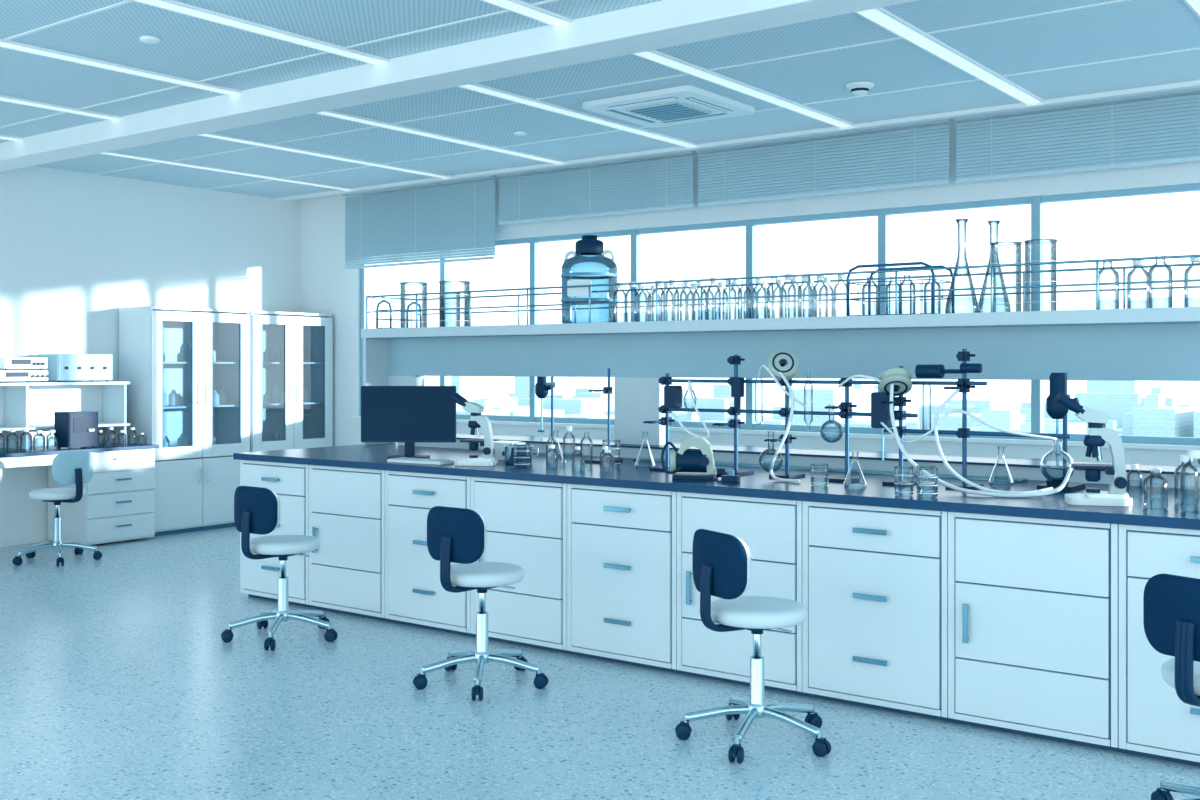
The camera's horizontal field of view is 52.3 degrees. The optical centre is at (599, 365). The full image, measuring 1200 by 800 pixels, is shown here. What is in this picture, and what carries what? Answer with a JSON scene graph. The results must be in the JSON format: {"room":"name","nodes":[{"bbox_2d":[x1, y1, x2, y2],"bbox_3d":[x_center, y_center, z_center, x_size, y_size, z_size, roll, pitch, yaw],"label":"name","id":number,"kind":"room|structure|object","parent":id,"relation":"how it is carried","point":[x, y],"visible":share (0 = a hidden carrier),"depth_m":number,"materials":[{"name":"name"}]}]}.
{"room":"laboratory","nodes":[
{"label":"laboratory","id":0,"kind":"room"},
{"bbox_2d":[0,166,300,535],"bbox_3d":[-6.474,-0.150,8.256,0.150,3.300,11.500,0,0,37],"label":"wall","id":1,"kind":"structure","parent":0,"point":[77,249],"depth_m":10.89,"materials":[{"name":"paint"}]},
{"bbox_2d":[0,531,52,546],"bbox_3d":[-6.467,1.455,8.126,0.013,0.090,11.300,0,0,37],"label":"baseboard","id":2,"kind":"structure","parent":1,"relation":"attached to","point":[42,536],"depth_m":10.29,"materials":[{"name":"white plastic"}]},
{"bbox_2d":[0,526,1199,799],"bbox_3d":[-1.243,1.550,4.356,13.200,0.100,11.500,0,0,37],"label":"floor","id":3,"kind":"structure","parent":0,"point":[119,679],"depth_m":5.14,"materials":[{"name":"stone"}]},
{"bbox_2d":[12,451,101,565],"bbox_3d":[-4.205,1.075,9.424,0.609,0.849,0.629,0,0,28],"label":"stool","id":4,"kind":"object","parent":3,"relation":"on","point":[73,467],"visible":1,"depth_m":9.30,"materials":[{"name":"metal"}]},
{"bbox_2d":[0,443,158,544],"bbox_3d":[-5.147,1.080,9.318,0.670,0.800,3.590,0,0,37],"label":"workbench","id":5,"kind":"object","parent":3,"relation":"on","point":[118,502],"visible":0.91,"depth_m":10.26,"materials":[{"name":"paint"}]},
{"bbox_2d":[6,429,18,451],"bbox_3d":[-4.647,0.589,9.662,0.090,0.179,0.090,0,0,37],"label":"bottle","id":6,"kind":"object","parent":5,"relation":"on","point":[10,430],"visible":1,"depth_m":9.67,"materials":[{"name":"clear glass"}]},
{"bbox_2d":[20,428,31,450],"bbox_3d":[-4.581,0.589,9.751,0.090,0.179,0.090,0,0,37],"label":"bottle","id":7,"kind":"object","parent":5,"relation":"on","point":[24,429],"visible":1,"depth_m":9.77,"materials":[{"name":"clear glass"}]},
{"bbox_2d":[33,430,44,449],"bbox_3d":[-4.515,0.599,9.839,0.090,0.159,0.090,0,0,37],"label":"bottle","id":8,"kind":"object","parent":5,"relation":"on","point":[37,431],"visible":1,"depth_m":9.85,"materials":[{"name":"clear glass"}]},
{"bbox_2d":[46,430,57,448],"bbox_3d":[-4.449,0.599,9.927,0.090,0.159,0.090,0,0,37],"label":"bottle","id":9,"kind":"object","parent":5,"relation":"on","point":[50,431],"visible":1,"depth_m":9.94,"materials":[{"name":"clear glass"}]},
{"bbox_2d":[0,381,129,448],"bbox_3d":[-5.300,0.407,9.376,0.385,0.544,3.500,0,0,37],"label":"shelf rack","id":10,"kind":"object","parent":5,"relation":"on","point":[114,393],"visible":0.92,"depth_m":10.16,"materials":[{"name":"laminate"}]},
{"bbox_2d":[0,370,49,382],"bbox_3d":[-4.796,0.083,10.013,0.322,0.102,0.424,0,0,37],"label":"electronic device","id":11,"kind":"object","parent":10,"relation":"on","point":[5,375],"visible":0.98,"depth_m":9.93,"materials":[{"name":"white plastic"}]},
{"bbox_2d":[0,357,46,369],"bbox_3d":[-4.779,-0.020,10.035,0.302,0.102,0.360,0,0,37],"label":"electronic device","id":12,"kind":"object","parent":11,"relation":"on","point":[5,362],"visible":1,"depth_m":9.93,"materials":[{"name":"white plastic"}]},
{"bbox_2d":[38,354,111,381],"bbox_3d":[-4.474,0.015,10.444,0.322,0.237,0.500,0,0,37],"label":"electronic device","id":13,"kind":"object","parent":10,"relation":"on","point":[60,367],"visible":0.98,"depth_m":10.31,"materials":[{"name":"paint"}]},
{"bbox_2d":[54,411,97,448],"bbox_3d":[-4.320,0.528,10.104,0.256,0.302,0.260,0,0,37],"label":"controller","id":14,"kind":"object","parent":5,"relation":"on","point":[74,429],"visible":1,"depth_m":10.03,"materials":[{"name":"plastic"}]},
{"bbox_2d":[119,306,249,535],"bbox_3d":[-3.797,0.487,11.236,0.541,2.025,1.040,0,0,37],"label":"tall cabinet","id":15,"kind":"object","parent":3,"relation":"on","point":[187,370],"visible":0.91,"depth_m":11.10,"materials":[{"name":"paint"}]},
{"bbox_2d":[221,486,337,649],"bbox_3d":[-1.736,1.075,6.763,0.629,0.849,0.609,0,0,37],"label":"stool","id":16,"kind":"object","parent":3,"relation":"on","point":[256,509],"visible":1,"depth_m":6.60,"materials":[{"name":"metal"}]},
{"bbox_2d":[249,310,332,451],"bbox_3d":[-3.175,0.487,12.070,0.541,2.025,0.980,0,0,37],"label":"tall cabinet","id":17,"kind":"object","parent":3,"relation":"on","point":[291,353],"visible":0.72,"depth_m":12.18,"materials":[{"name":"paint"}]},
{"bbox_2d":[413,506,548,699],"bbox_3d":[-0.545,1.075,5.800,0.629,0.849,0.609,0,0,37],"label":"stool","id":18,"kind":"object","parent":3,"relation":"on","point":[455,535],"visible":1,"depth_m":5.64,"materials":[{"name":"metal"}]},
{"bbox_2d":[233,434,1199,765],"bbox_3d":[1.672,0.994,6.552,8.130,1.012,2.654,0,0,37],"label":"laboratory bench","id":19,"kind":"object","parent":3,"relation":"on","point":[1023,616],"visible":0.88,"depth_m":5.59,"materials":[{"name":"paint"}]},
{"bbox_2d":[361,386,455,458],"bbox_3d":[-1.170,0.343,7.483,0.585,0.442,0.170,0,0,3],"label":"computer monitor","id":20,"kind":"object","parent":19,"relation":"on","point":[409,415],"visible":0.97,"depth_m":7.46,"materials":[{"name":"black plastic"}]},
{"bbox_2d":[387,457,453,464],"bbox_3d":[-1.049,0.554,7.143,0.400,0.019,0.140,0,0,31],"label":"keyboard","id":21,"kind":"object","parent":19,"relation":"on","point":[401,459],"visible":1,"depth_m":7.09,"materials":[{"name":"white plastic"}]},
{"bbox_2d":[450,393,497,465],"bbox_3d":[-0.723,0.359,6.990,0.262,0.410,0.171,0,0,13],"label":"microscope","id":22,"kind":"object","parent":19,"relation":"on","point":[476,421],"visible":1,"depth_m":6.95,"materials":[{"name":"white plastic"}]},
{"bbox_2d":[493,441,524,459],"bbox_3d":[-0.570,0.511,7.400,0.200,0.106,0.155,0,0,37],"label":"hotplate stirrer","id":23,"kind":"object","parent":19,"relation":"on","point":[499,454],"visible":0.52,"depth_m":7.35,"materials":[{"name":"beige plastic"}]},
{"bbox_2d":[504,445,538,464],"bbox_3d":[-0.469,0.512,7.035,0.169,0.104,0.168,0,0,-42],"label":"steel pot","id":24,"kind":"object","parent":19,"relation":"on","point":[521,450],"visible":0.85,"depth_m":6.97,"materials":[{"name":"metal"}]},
{"bbox_2d":[513,443,529,466],"bbox_3d":[-0.436,0.498,6.811,0.095,0.128,0.095,0,0,37],"label":"beaker","id":25,"kind":"object","parent":19,"relation":"on","point":[527,444],"visible":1,"depth_m":6.83,"materials":[{"name":"clear glass"}]},
{"bbox_2d":[535,377,554,437],"bbox_3d":[-0.374,0.288,8.772,0.175,0.551,0.240,0,0,37],"label":"overhead stirrer","id":26,"kind":"object","parent":19,"relation":"on","point":[542,386],"visible":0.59,"depth_m":8.72,"materials":[{"name":"black metal"}]},
{"bbox_2d":[546,445,557,468],"bbox_3d":[-0.264,0.498,6.707,0.064,0.129,0.064,0,0,37],"label":"bottle","id":27,"kind":"object","parent":19,"relation":"on","point":[550,446],"visible":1,"depth_m":6.72,"materials":[{"name":"clear glass"}]},
{"bbox_2d":[545,430,565,462],"bbox_3d":[-0.259,0.468,7.115,0.120,0.188,0.120,0,0,37],"label":"flask","id":28,"kind":"object","parent":19,"relation":"on","point":[560,449],"visible":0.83,"depth_m":7.10,"materials":[{"name":"clear glass"}]},
{"bbox_2d":[563,426,574,463],"bbox_3d":[-0.177,0.454,6.992,0.070,0.219,0.070,0,0,37],"label":"bottle","id":29,"kind":"object","parent":19,"relation":"on","point":[568,428],"visible":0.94,"depth_m":7.01,"materials":[{"name":"clear glass"}]},
{"bbox_2d":[580,432,592,465],"bbox_3d":[-0.076,0.468,6.892,0.070,0.191,0.070,0,0,37],"label":"bottle","id":30,"kind":"object","parent":19,"relation":"on","point":[582,439],"visible":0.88,"depth_m":6.90,"materials":[{"name":"clear glass"}]},
{"bbox_2d":[585,368,622,462],"bbox_3d":[0.010,0.289,7.175,0.140,0.550,0.242,0,0,37],"label":"stand","id":31,"kind":"object","parent":19,"relation":"on","point":[608,390],"visible":0.83,"depth_m":7.22,"materials":[{"name":"black metal"}]},
{"bbox_2d":[601,450,613,471],"bbox_3d":[0.041,0.503,6.480,0.068,0.119,0.068,0,0,37],"label":"bottle","id":32,"kind":"object","parent":19,"relation":"on","point":[605,451],"visible":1,"depth_m":6.49,"materials":[{"name":"clear glass"}]},
{"bbox_2d":[602,440,620,466],"bbox_3d":[0.064,0.488,6.812,0.106,0.148,0.106,0,0,37],"label":"beaker","id":33,"kind":"object","parent":19,"relation":"on","point":[604,441],"visible":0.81,"depth_m":6.84,"materials":[{"name":"clear glass"}]},
{"bbox_2d":[635,432,655,467],"bbox_3d":[0.252,0.463,6.797,0.120,0.198,0.120,0,0,37],"label":"flask","id":34,"kind":"object","parent":19,"relation":"on","point":[650,452],"visible":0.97,"depth_m":6.78,"materials":[{"name":"clear glass"}]},
{"bbox_2d":[661,436,725,479],"bbox_3d":[0.468,0.459,6.126,0.318,0.210,0.141,0,0,12],"label":"pump","id":35,"kind":"object","parent":19,"relation":"on","point":[701,462],"visible":0.99,"depth_m":6.09,"materials":[{"name":"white plastic"}]},
{"bbox_2d":[721,470,739,481],"bbox_3d":[0.638,0.536,5.960,0.090,0.055,0.060,0,0,14],"label":"clamp","id":36,"kind":"object","parent":19,"relation":"on","point":[730,477],"visible":1,"depth_m":5.94,"materials":[{"name":"metal"}]},
{"bbox_2d":[361,254,1199,445],"bbox_3d":[1.697,0.032,6.543,8.080,1.066,0.560,0,0,37],"label":"shelf","id":37,"kind":"object","parent":19,"relation":"on","point":[1134,344],"visible":0.87,"depth_m":6.87,"materials":[{"name":"metal"}]},
{"bbox_2d":[376,300,421,327],"bbox_3d":[-1.461,-0.371,8.884,0.156,0.204,0.316,0,0,37],"label":"wire basket","id":38,"kind":"object","parent":37,"relation":"on","point":[382,301],"visible":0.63,"depth_m":8.84,"materials":[{"name":"metal"}]},
{"bbox_2d":[400,282,427,327],"bbox_3d":[-1.334,-0.432,8.752,0.201,0.328,0.201,0,0,37],"label":"beaker","id":39,"kind":"object","parent":37,"relation":"on","point":[402,286],"visible":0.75,"depth_m":8.80,"materials":[{"name":"clear glass"}]},
{"bbox_2d":[439,293,459,326],"bbox_3d":[-1.078,-0.397,8.761,0.159,0.258,0.159,0,0,37],"label":"beaker","id":40,"kind":"object","parent":37,"relation":"in","point":[457,296],"visible":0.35,"depth_m":8.81,"materials":[{"name":"clear glass"}]},
{"bbox_2d":[439,280,469,326],"bbox_3d":[-1.009,-0.427,8.485,0.223,0.318,0.223,0,0,37],"label":"beaker","id":41,"kind":"object","parent":37,"relation":"in","point":[442,320],"visible":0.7,"depth_m":8.54,"materials":[{"name":"clear glass"}]},
{"bbox_2d":[561,235,617,323],"bbox_3d":[-0.068,-0.548,7.807,0.368,0.565,0.370,0,0,20],"label":"water bottle","id":42,"kind":"object","parent":37,"relation":"on","point":[588,249],"visible":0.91,"depth_m":7.72,"materials":[{"name":"plastic"}]},
{"bbox_2d":[613,274,845,321],"bbox_3d":[0.737,-0.392,7.202,1.492,0.249,0.254,0,0,37],"label":"glass bottle collection","id":43,"kind":"object","parent":37,"relation":"on","point":[739,304],"visible":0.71,"depth_m":7.17,"materials":[{"name":"glass"}]},
{"bbox_2d":[846,262,954,315],"bbox_3d":[1.618,-0.406,6.589,0.496,0.275,0.296,0,0,37],"label":"wire basket","id":44,"kind":"object","parent":37,"relation":"on","point":[926,265],"visible":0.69,"depth_m":6.55,"materials":[{"name":"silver metal"}]},
{"bbox_2d":[862,276,877,314],"bbox_3d":[1.468,-0.382,6.638,0.090,0.210,0.090,0,0,37],"label":"bottle","id":45,"kind":"object","parent":44,"relation":"in","point":[874,283],"visible":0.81,"depth_m":6.66,"materials":[{"name":"clear glass"}]},
{"bbox_2d":[885,277,901,313],"bbox_3d":[1.596,-0.382,6.643,0.090,0.210,0.090,0,0,37],"label":"bottle","id":46,"kind":"object","parent":44,"relation":"in","point":[887,285],"visible":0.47,"depth_m":6.66,"materials":[{"name":"clear glass"}]},
{"bbox_2d":[898,275,915,313],"bbox_3d":[1.637,-0.382,6.513,0.090,0.210,0.090,0,0,37],"label":"bottle","id":47,"kind":"object","parent":44,"relation":"in","point":[902,282],"visible":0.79,"depth_m":6.53,"materials":[{"name":"clear glass"}]},
{"bbox_2d":[924,275,940,313],"bbox_3d":[1.777,-0.382,6.533,0.090,0.210,0.090,0,0,37],"label":"bottle","id":48,"kind":"object","parent":44,"relation":"in","point":[927,283],"visible":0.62,"depth_m":6.55,"materials":[{"name":"clear glass"}]},
{"bbox_2d":[945,219,978,312],"bbox_3d":[1.891,-0.517,6.386,0.172,0.498,0.172,0,0,37],"label":"flask","id":49,"kind":"object","parent":37,"relation":"on","point":[949,298],"visible":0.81,"depth_m":6.39,"materials":[{"name":"clear glass"}]},
{"bbox_2d":[978,220,1010,312],"bbox_3d":[2.081,-0.517,6.456,0.172,0.498,0.172,0,0,37],"label":"flask","id":50,"kind":"object","parent":37,"relation":"on","point":[981,299],"visible":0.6,"depth_m":6.46,"materials":[{"name":"clear glass"}]},
{"bbox_2d":[990,241,1021,311],"bbox_3d":[2.066,-0.447,6.218,0.159,0.358,0.159,0,0,37],"label":"beaker","id":51,"kind":"object","parent":37,"relation":"in","point":[1019,244],"visible":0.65,"depth_m":6.25,"materials":[{"name":"clear glass"}]},
{"bbox_2d":[1024,239,1057,310],"bbox_3d":[2.198,-0.447,6.095,0.159,0.358,0.159,0,0,37],"label":"beaker","id":52,"kind":"object","parent":37,"relation":"in","point":[1053,301],"visible":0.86,"depth_m":6.12,"materials":[{"name":"clear glass"}]},
{"bbox_2d":[1099,261,1118,308],"bbox_3d":[2.433,-0.387,5.857,0.104,0.239,0.104,0,0,37],"label":"bottle","id":53,"kind":"object","parent":37,"relation":"in","point":[1115,272],"visible":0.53,"depth_m":5.87,"materials":[{"name":"clear glass"}]},
{"bbox_2d":[1127,260,1147,308],"bbox_3d":[2.599,-0.392,5.896,0.104,0.249,0.104,0,0,37],"label":"bottle","id":54,"kind":"object","parent":37,"relation":"in","point":[1135,262],"visible":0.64,"depth_m":5.92,"materials":[{"name":"clear glass"}]},
{"bbox_2d":[1148,255,1172,307],"bbox_3d":[2.613,-0.391,5.698,0.104,0.249,0.104,0,0,37],"label":"bottle","id":55,"kind":"object","parent":37,"relation":"in","point":[1168,267],"visible":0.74,"depth_m":5.71,"materials":[{"name":"clear glass"}]},
{"bbox_2d":[1184,254,1199,306],"bbox_3d":[2.767,-0.392,5.670,0.104,0.249,0.104,0,0,37],"label":"bottle","id":56,"kind":"object","parent":37,"relation":"in","point":[1193,259],"visible":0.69,"depth_m":5.71,"materials":[{"name":"clear glass"}]},
{"bbox_2d":[811,464,827,484],"bbox_3d":[1.037,0.513,5.775,0.085,0.098,0.085,0,0,37],"label":"beaker","id":57,"kind":"object","parent":19,"relation":"on","point":[812,465],"visible":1,"depth_m":5.80,"materials":[{"name":"clear glass"}]},
{"bbox_2d":[843,452,866,486],"bbox_3d":[1.199,0.483,5.742,0.110,0.158,0.110,0,0,37],"label":"flask","id":58,"kind":"object","parent":19,"relation":"on","point":[862,479],"visible":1,"depth_m":5.72,"materials":[{"name":"clear glass"}]},
{"bbox_2d":[643,349,1070,489],"bbox_3d":[1.154,0.242,5.974,2.190,0.644,0.320,0,0,37],"label":"apparatus","id":59,"kind":"object","parent":19,"relation":"on","point":[880,401],"visible":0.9,"depth_m":5.98,"materials":[{"name":"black metal"}]},
{"bbox_2d":[766,349,798,385],"bbox_3d":[0.922,0.006,6.175,0.159,0.188,0.117,0,0,2],"label":"reel","id":60,"kind":"object","parent":59,"relation":"attached to","point":[783,357],"visible":0.98,"depth_m":6.14,"materials":[{"name":"beige plastic"}]},
{"bbox_2d":[879,367,911,395],"bbox_3d":[1.396,0.077,5.776,0.153,0.142,0.165,0,0,8],"label":"reel","id":61,"kind":"object","parent":59,"relation":"attached to","point":[901,378],"visible":0.91,"depth_m":5.73,"materials":[{"name":"beige plastic"}]},
{"bbox_2d":[673,365,1072,497],"bbox_3d":[1.190,0.279,5.809,1.973,0.572,0.275,0,0,37],"label":"tubing","id":62,"kind":"object","parent":19,"relation":"on","point":[1046,491],"visible":0.98,"depth_m":5.55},
{"bbox_2d":[894,466,913,494],"bbox_3d":[1.324,0.500,5.324,0.085,0.123,0.085,0,0,37],"label":"beaker","id":63,"kind":"object","parent":19,"relation":"on","point":[895,467],"visible":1,"depth_m":5.34,"materials":[{"name":"clear glass"}]},
{"bbox_2d":[916,465,935,493],"bbox_3d":[1.432,0.500,5.368,0.085,0.123,0.085,0,0,37],"label":"beaker","id":64,"kind":"object","parent":19,"relation":"on","point":[917,466],"visible":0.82,"depth_m":5.39,"materials":[{"name":"clear glass"}]},
{"bbox_2d":[918,467,937,495],"bbox_3d":[1.412,0.500,5.258,0.085,0.123,0.085,0,0,37],"label":"beaker","id":65,"kind":"object","parent":19,"relation":"on","point":[919,468],"visible":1,"depth_m":5.28,"materials":[{"name":"clear glass"}]},
{"bbox_2d":[988,447,1013,484],"bbox_3d":[1.915,0.473,5.832,0.120,0.178,0.120,0,0,37],"label":"flask","id":66,"kind":"object","parent":19,"relation":"on","point":[991,479],"visible":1,"depth_m":5.82,"materials":[{"name":"clear glass"}]},
{"bbox_2d":[1037,373,1084,491],"bbox_3d":[2.125,0.297,5.616,0.175,0.534,0.255,0,0,37],"label":"overhead stirrer","id":67,"kind":"object","parent":19,"relation":"on","point":[1057,381],"visible":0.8,"depth_m":5.56,"materials":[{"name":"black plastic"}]},
{"bbox_2d":[1054,392,1132,505],"bbox_3d":[2.027,0.336,5.027,0.292,0.456,0.190,0,0,15],"label":"microscope","id":68,"kind":"object","parent":19,"relation":"on","point":[1098,434],"visible":1,"depth_m":4.99,"materials":[{"name":"white plastic"}]},
{"bbox_2d":[1127,464,1141,496],"bbox_3d":[2.304,0.493,5.267,0.060,0.139,0.060,0,0,37],"label":"bottle","id":69,"kind":"object","parent":19,"relation":"on","point":[1133,466],"visible":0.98,"depth_m":5.28,"materials":[{"name":"clear glass"}]},
{"bbox_2d":[1143,469,1167,507],"bbox_3d":[2.202,0.487,4.845,0.092,0.153,0.092,0,0,37],"label":"bottle","id":70,"kind":"object","parent":19,"relation":"on","point":[1151,475],"visible":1,"depth_m":4.87,"materials":[{"name":"clear glass"}]},
{"bbox_2d":[1150,468,1164,498],"bbox_3d":[2.361,0.498,5.175,0.060,0.129,0.060,0,0,37],"label":"bottle","id":71,"kind":"object","parent":19,"relation":"on","point":[1155,469],"visible":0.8,"depth_m":5.18,"materials":[{"name":"clear glass"}]},
{"bbox_2d":[1174,455,1198,503],"bbox_3d":[2.389,0.464,4.979,0.090,0.199,0.090,0,0,37],"label":"bottle","id":72,"kind":"object","parent":19,"relation":"on","point":[1183,458],"visible":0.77,"depth_m":4.99,"materials":[{"name":"clear glass"}]},
{"bbox_2d":[1180,449,1199,510],"bbox_3d":[2.298,0.444,4.723,0.100,0.239,0.100,0,0,37],"label":"bottle","id":73,"kind":"object","parent":19,"relation":"on","point":[1191,453],"visible":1,"depth_m":4.76,"materials":[{"name":"clear glass"}]},
{"bbox_2d":[675,529,830,762],"bbox_3d":[0.652,1.075,4.908,0.626,0.849,0.652,0,0,-29],"label":"stool","id":74,"kind":"object","parent":3,"relation":"on","point":[721,562],"visible":1,"depth_m":4.78,"materials":[{"name":"metal"}]},
{"bbox_2d":[1143,574,1199,799],"bbox_3d":[2.007,1.075,3.872,0.609,0.849,0.629,0,0,-33],"label":"stool","id":75,"kind":"object","parent":3,"relation":"on","point":[1171,603],"visible":1,"depth_m":3.77,"materials":[{"name":"metal"}]},
{"bbox_2d":[0,0,1199,201],"bbox_3d":[-1.303,-1.735,4.276,13.200,0.130,11.300,0,0,37],"label":"ceiling","id":76,"kind":"structure","parent":0,"point":[1062,52],"depth_m":7.08,"materials":[{"name":"paint"}]},
{"bbox_2d":[0,134,22,140],"bbox_3d":[-6.646,-1.691,6.026,0.120,0.015,7.720,0,0,37],"label":"ceiling light strip","id":77,"kind":"object","parent":76,"relation":"attached to","point":[5,137],"depth_m":9.05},
{"bbox_2d":[0,95,120,120],"bbox_3d":[-5.612,-1.691,5.255,0.120,0.015,7.720,0,0,37],"label":"ceiling light strip","id":78,"kind":"object","parent":76,"relation":"attached to","point":[3,98],"depth_m":7.99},
{"bbox_2d":[0,38,240,94],"bbox_3d":[-4.569,-1.691,4.478,0.120,0.015,7.720,0,0,37],"label":"ceiling light strip","id":79,"kind":"object","parent":76,"relation":"attached to","point":[12,45],"depth_m":6.90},
{"bbox_2d":[140,35,159,43],"bbox_3d":[-2.331,-1.688,6.327,0.100,0.023,0.100,0,0,37],"label":"ceiling sensor","id":80,"kind":"object","parent":76,"relation":"attached to","point":[148,39],"depth_m":6.30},
{"bbox_2d":[99,151,352,190],"bbox_3d":[-3.290,-1.691,10.528,0.120,0.015,2.950,0,0,37],"label":"ceiling light strip","id":81,"kind":"object","parent":76,"relation":"attached to","point":[118,154],"depth_m":10.54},
{"bbox_2d":[130,0,387,64],"bbox_3d":[-3.527,-1.691,3.702,0.120,0.015,7.720,0,0,37],"label":"ceiling light strip","id":82,"kind":"object","parent":76,"relation":"attached to","point":[170,5],"depth_m":6.14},
{"bbox_2d":[196,132,450,177],"bbox_3d":[-2.256,-1.691,9.757,0.120,0.015,2.950,0,0,37],"label":"ceiling light strip","id":83,"kind":"object","parent":76,"relation":"attached to","point":[210,135],"depth_m":9.76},
{"bbox_2d":[342,175,497,268],"bbox_3d":[-1.716,-1.350,11.419,1.960,0.800,0.080,0,0,37],"label":"blind","id":84,"kind":"object","parent":76,"relation":"hanging from","point":[486,238],"visible":0.98,"depth_m":11.37,"materials":[{"name":"white plastic"}]},
{"bbox_2d":[314,110,565,163],"bbox_3d":[-1.214,-1.691,8.980,0.120,0.015,2.950,0,0,37],"label":"ceiling light strip","id":85,"kind":"object","parent":76,"relation":"attached to","point":[335,114],"depth_m":8.96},
{"bbox_2d":[0,0,917,171],"bbox_3d":[0.078,-1.630,6.003,13.050,0.140,0.280,0,0,37],"label":"ceiling beam","id":86,"kind":"structure","parent":76,"relation":"attached to","point":[663,23],"depth_m":6.56,"materials":[{"name":"paint"}]},
{"bbox_2d":[479,0,571,25],"bbox_3d":[-2.493,-1.691,2.931,0.120,0.015,7.720,0,0,37],"label":"ceiling light strip","id":87,"kind":"object","parent":76,"relation":"attached to","point":[519,7],"depth_m":5.83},
{"bbox_2d":[458,83,698,147],"bbox_3d":[-0.171,-1.691,8.204,0.120,0.015,2.950,0,0,37],"label":"ceiling light strip","id":88,"kind":"object","parent":76,"relation":"attached to","point":[475,87],"depth_m":8.18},
{"bbox_2d":[496,150,695,224],"bbox_3d":[-0.080,-1.500,10.200,2.020,0.500,0.080,0,0,37],"label":"blind","id":89,"kind":"object","parent":76,"relation":"hanging from","point":[644,204],"visible":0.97,"depth_m":10.14,"materials":[{"name":"white plastic"}]},
{"bbox_2d":[582,86,754,127],"bbox_3d":[0.452,-1.674,7.969,0.840,0.049,0.840,0,0,37],"label":"air conditioner","id":90,"kind":"object","parent":76,"relation":"attached to","point":[678,105],"depth_m":7.85,"materials":[{"name":"plastic"}]},
{"bbox_2d":[632,50,854,127],"bbox_3d":[0.863,-1.691,7.433,0.120,0.015,2.950,0,0,37],"label":"ceiling light strip","id":91,"kind":"object","parent":76,"relation":"attached to","point":[655,56],"depth_m":7.39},
{"bbox_2d":[696,119,950,205],"bbox_3d":[1.579,-1.500,8.963,2.020,0.500,0.080,0,0,37],"label":"blind","id":92,"kind":"object","parent":76,"relation":"hanging from","point":[928,180],"visible":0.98,"depth_m":8.90,"materials":[{"name":"white plastic"}]},
{"bbox_2d":[846,81,873,95],"bbox_3d":[1.568,-1.667,7.375,0.170,0.064,0.170,0,0,37],"label":"smoke detector","id":93,"kind":"object","parent":76,"relation":"attached to","point":[859,88],"visible":1,"depth_m":7.33,"materials":[{"name":"white plastic"}]},
{"bbox_2d":[854,7,1043,104],"bbox_3d":[1.905,-1.691,6.656,0.120,0.015,2.950,0,0,37],"label":"ceiling light strip","id":94,"kind":"object","parent":76,"relation":"attached to","point":[881,17],"depth_m":6.59,"materials":[{"name":"plastic"}]},
{"bbox_2d":[954,88,1199,182],"bbox_3d":[3.239,-1.500,7.726,2.020,0.500,0.080,0,0,37],"label":"blind","id":95,"kind":"object","parent":76,"relation":"hanging from","point":[1033,170],"visible":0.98,"depth_m":7.84,"materials":[{"name":"white plastic"}]},
{"bbox_2d":[1183,0,1199,18],"bbox_3d":[2.948,-1.691,5.879,0.120,0.015,2.950,0,0,37],"label":"ceiling light strip","id":96,"kind":"object","parent":76,"relation":"attached to","point":[1194,5],"depth_m":5.73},
{"bbox_2d":[301,92,1199,465],"bbox_3d":[2.194,-0.150,8.841,13.050,3.300,0.200,0,0,37],"label":"wall","id":97,"kind":"structure","parent":0,"point":[327,287],"depth_m":9.62,"materials":[{"name":"paint"}]},
{"bbox_2d":[360,246,437,415],"bbox_3d":[-1.922,-0.320,11.878,1.100,1.640,0.090,0,0,37],"label":"window","id":98,"kind":"structure","parent":97,"relation":"in","point":[365,273],"depth_m":12.16,"materials":[{"name":"paint"}]},
{"bbox_2d":[440,238,529,421],"bbox_3d":[-1.040,-0.320,11.221,1.100,1.640,0.090,0,0,37],"label":"window","id":99,"kind":"structure","parent":97,"relation":"in","point":[445,268],"depth_m":11.48,"materials":[{"name":"paint"}]},
{"bbox_2d":[530,230,630,424],"bbox_3d":[-0.158,-0.320,10.564,1.100,1.640,0.090,0,0,37],"label":"window","id":100,"kind":"structure","parent":97,"relation":"in","point":[535,242],"depth_m":10.83,"materials":[{"name":"paint"}]},
{"bbox_2d":[631,220,745,428],"bbox_3d":[0.724,-0.320,9.906,1.100,1.640,0.090,0,0,37],"label":"window","id":101,"kind":"structure","parent":97,"relation":"in","point":[636,234],"depth_m":10.07,"materials":[{"name":"paint"}]},
{"bbox_2d":[351,416,1199,450],"bbox_3d":[2.455,0.510,8.497,12.220,0.030,0.080,0,0,37],"label":"trim","id":102,"kind":"structure","parent":97,"relation":"attached to","point":[711,430],"depth_m":8.81,"materials":[{"name":"white plastic"}]},
{"bbox_2d":[746,209,877,433],"bbox_3d":[1.606,-0.320,9.249,1.100,1.640,0.090,0,0,37],"label":"window","id":103,"kind":"structure","parent":97,"relation":"in","point":[751,225],"depth_m":9.47,"materials":[{"name":"paint"}]},
{"bbox_2d":[878,197,1030,439],"bbox_3d":[2.487,-0.320,8.591,1.100,1.640,0.090,0,0,37],"label":"window","id":104,"kind":"structure","parent":97,"relation":"in","point":[884,215],"depth_m":8.76,"materials":[{"name":"paint"}]},
{"bbox_2d":[1031,183,1199,445],"bbox_3d":[3.369,-0.320,7.934,1.100,1.640,0.090,0,0,37],"label":"window","id":105,"kind":"structure","parent":97,"relation":"in","point":[1037,202],"depth_m":8.19,"materials":[{"name":"paint"}]},
{"label":"outside","id":106,"kind":"structure","parent":0,"visible":0},
{"bbox_2d":[763,416,772,419],"bbox_3d":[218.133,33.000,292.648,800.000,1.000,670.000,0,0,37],"label":"ground","id":107,"kind":"structure","parent":106,"point":[764,417],"depth_m":763.80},
{"bbox_2d":[451,376,1199,437],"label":"window","id":108,"kind":"structure","parent":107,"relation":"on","point":[1131,410],"depth_m":308.03,"materials":[{"name":"glass"}]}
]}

